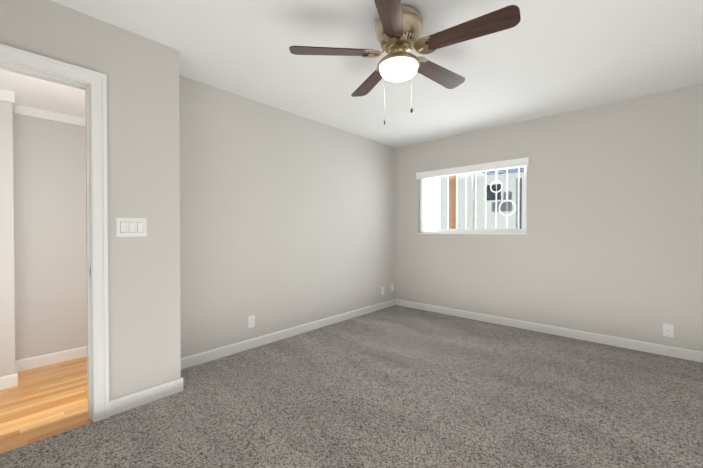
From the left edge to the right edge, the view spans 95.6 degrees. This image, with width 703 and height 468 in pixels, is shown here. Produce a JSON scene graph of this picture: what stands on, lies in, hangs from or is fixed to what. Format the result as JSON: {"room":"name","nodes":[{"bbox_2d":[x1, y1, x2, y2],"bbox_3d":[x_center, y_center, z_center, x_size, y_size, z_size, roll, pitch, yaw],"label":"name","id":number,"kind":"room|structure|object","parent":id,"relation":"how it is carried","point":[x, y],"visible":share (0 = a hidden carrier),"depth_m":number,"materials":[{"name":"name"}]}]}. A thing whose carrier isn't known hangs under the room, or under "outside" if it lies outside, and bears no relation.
{"room":"empty bedroom","nodes":[
{"label":"empty bedroom","id":0,"kind":"room"},
{"bbox_2d":[0,69,84,117],"bbox_3d":[-2.656,-1.074,1.786,1.210,0.060,2.400,1,1,42],"label":"ceiling","id":1,"kind":"structure","parent":0,"point":[36,93],"depth_m":2.40,"materials":[{"name":"paint"}]},
{"bbox_2d":[0,100,86,376],"bbox_3d":[-3.062,-0.087,2.084,0.460,2.440,2.520,1,1,42],"label":"wall","id":2,"kind":"structure","parent":0,"point":[43,281],"depth_m":2.46,"materials":[{"name":"paint"}]},
{"bbox_2d":[0,371,18,389],"bbox_3d":[-3.072,1.090,1.734,0.013,0.092,1.733,1,1,42],"label":"baseboard","id":3,"kind":"structure","parent":2,"relation":"attached to","point":[8,381],"depth_m":2.34,"materials":[{"name":"white wood"}]},
{"bbox_2d":[15,360,19,370],"bbox_3d":[-2.617,1.083,2.483,0.300,0.092,0.013,1,1,42],"label":"baseboard","id":4,"kind":"structure","parent":2,"relation":"attached to","point":[17,363],"depth_m":2.60,"materials":[{"name":"white wood"}]},
{"bbox_2d":[0,89,84,125],"bbox_3d":[-2.973,-1.007,2.075,0.352,0.080,2.400,1,1,42],"label":"trim","id":5,"kind":"structure","parent":2,"relation":"attached to","point":[7,95],"depth_m":2.68,"materials":[{"name":"white wood"}]},
{"bbox_2d":[20,346,86,370],"bbox_3d":[-2.530,1.079,2.835,0.013,0.092,0.650,1,1,42],"label":"baseboard","id":6,"kind":"structure","parent":2,"relation":"attached to","point":[52,358],"depth_m":2.76,"materials":[{"name":"white wood"}]},
{"bbox_2d":[0,356,92,453],"bbox_3d":[-2.609,1.166,1.766,1.335,0.060,2.400,1,1,42],"label":"floor","id":7,"kind":"structure","parent":0,"point":[40,403],"depth_m":2.13,"materials":[{"name":"orange wood"}]},
{"bbox_2d":[0,0,161,400],"bbox_3d":[-2.002,-0.082,1.527,0.120,2.440,1.920,1,1,42],"label":"wall","id":8,"kind":"structure","parent":0,"point":[127,62],"depth_m":2.04,"materials":[{"name":"paint"}]},
{"bbox_2d":[0,44,108,421],"bbox_3d":[-1.888,0.084,1.654,0.172,2.107,0.974,1,1,42],"label":"door frame","id":9,"kind":"structure","parent":8,"relation":"attached to","point":[97,81],"depth_m":1.93,"materials":[{"name":"white wood"}]},
{"bbox_2d":[116,217,146,236],"bbox_3d":[-1.424,-0.044,2.067,0.010,0.122,0.166,1,1,42],"label":"switch plate","id":10,"kind":"object","parent":8,"relation":"attached to","point":[131,227],"visible":1,"depth_m":2.06,"materials":[{"name":"white plastic"}]},
{"bbox_2d":[109,377,182,415],"bbox_3d":[-1.363,1.086,2.142,0.013,0.092,0.435,1,1,42],"label":"baseboard","id":11,"kind":"structure","parent":8,"relation":"attached to","point":[132,400],"depth_m":2.12,"materials":[{"name":"white wood"}]},
{"bbox_2d":[160,43,180,383],"bbox_3d":[-1.808,-0.094,2.729,1.450,2.440,0.120,1,1,42],"label":"wall","id":12,"kind":"structure","parent":0,"point":[170,208],"depth_m":2.24,"materials":[{"name":"paint"}]},
{"bbox_2d":[179,75,395,357],"bbox_3d":[-0.458,-0.104,3.792,0.120,2.440,3.270,1,1,42],"label":"wall","id":13,"kind":"structure","parent":0,"point":[287,220],"depth_m":3.30,"materials":[{"name":"paint"}]},
{"bbox_2d":[248,315,254,327],"bbox_3d":[-0.982,0.860,3.129,0.008,0.115,0.070,1,1,42],"label":"duplex electrical outlet","id":14,"kind":"object","parent":13,"relation":"attached to","point":[251,321],"visible":1,"depth_m":3.12,"materials":[{"name":"white plastic"}]},
{"bbox_2d":[181,299,395,369],"bbox_3d":[-0.418,1.070,3.747,0.013,0.092,3.240,1,1,42],"label":"baseboard","id":15,"kind":"structure","parent":13,"relation":"attached to","point":[196,359],"depth_m":3.30,"materials":[{"name":"white wood"}]},
{"bbox_2d":[0,305,702,467],"bbox_3d":[0.296,1.165,1.823,3.660,0.060,5.190,1,1,42],"label":"floor carpet","id":16,"kind":"object","parent":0,"point":[395,386],"visible":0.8,"depth_m":2.07,"materials":[{"name":"grey carpet"}]},
{"bbox_2d":[51,0,702,147],"bbox_3d":[0.323,-1.345,1.828,3.900,0.080,5.510,1,1,42],"label":"ceiling","id":17,"kind":"structure","parent":0,"point":[543,58],"depth_m":2.35,"materials":[{"name":"paint"}]},
{"bbox_2d":[289,0,520,124],"bbox_3d":[0.322,-0.988,1.939,1.252,0.635,1.249,1,1,42],"label":"fan","id":18,"kind":"object","parent":17,"relation":"hanging from","point":[398,27],"visible":1,"depth_m":1.84,"materials":[{"name":"brown wood"}]},
{"bbox_2d":[395,84,702,351],"bbox_3d":[2.107,-0.104,3.806,3.900,2.440,0.200,1,1,42],"label":"wall","id":19,"kind":"structure","parent":0,"point":[610,243],"depth_m":3.34,"materials":[{"name":"paint"}]},
{"bbox_2d":[418,166,526,234],"bbox_3d":[1.597,-0.444,4.296,1.520,0.890,0.242,1,1,42],"label":"window unit","id":20,"kind":"structure","parent":19,"relation":"in","point":[473,229],"depth_m":4.26,"materials":[{"name":"white plastic"}]},
{"bbox_2d":[416,157,528,231],"bbox_3d":[1.541,-0.462,4.234,1.484,0.866,0.124,1,1,42],"label":"vertical blind","id":21,"kind":"object","parent":20,"relation":"attached to","point":[428,199],"visible":1,"depth_m":4.57,"materials":[{"name":"white plastic"}]},
{"bbox_2d":[396,299,702,362],"bbox_3d":[2.029,1.070,3.746,3.640,0.092,0.013,1,1,42],"label":"baseboard","id":22,"kind":"structure","parent":19,"relation":"attached to","point":[676,352],"depth_m":3.43,"materials":[{"name":"white wood"}]},
{"bbox_2d":[663,323,673,336],"bbox_3d":[2.918,0.889,2.932,0.070,0.115,0.018,1,1,42],"label":"outlet plate","id":23,"kind":"object","parent":19,"relation":"attached to","point":[668,330],"visible":1,"depth_m":2.93,"materials":[{"name":"white plastic"}]},
{"label":"outside","id":24,"kind":"structure","parent":0,"visible":0},
{"bbox_3d":[3.984,1.240,6.377,21.000,0.100,6.110,1,1,42],"label":"yard","id":25,"kind":"structure","parent":24,"visible":0},
{"bbox_2d":[449,175,455,228],"bbox_3d":[2.160,-0.421,6.754,0.170,3.214,0.060,1,1,42],"label":"fence","id":26,"kind":"object","parent":25,"relation":"on","point":[452,200],"depth_m":6.74,"materials":[{"name":"brown wood"}]},
{"bbox_2d":[437,172,523,228],"bbox_3d":[6.025,-1.082,8.601,21.000,4.500,0.640,1,1,42],"label":"building","id":27,"kind":"structure","parent":25,"relation":"on","point":[481,206],"depth_m":10.19,"materials":[{"name":"paint"}]},
{"bbox_2d":[516,178,521,228],"bbox_3d":[3.333,0.040,6.355,0.080,2.300,0.100,1,1,42],"label":"post","id":28,"kind":"object","parent":25,"relation":"on","point":[520,207],"depth_m":6.32,"materials":[{"name":"grey metal"}]}
]}

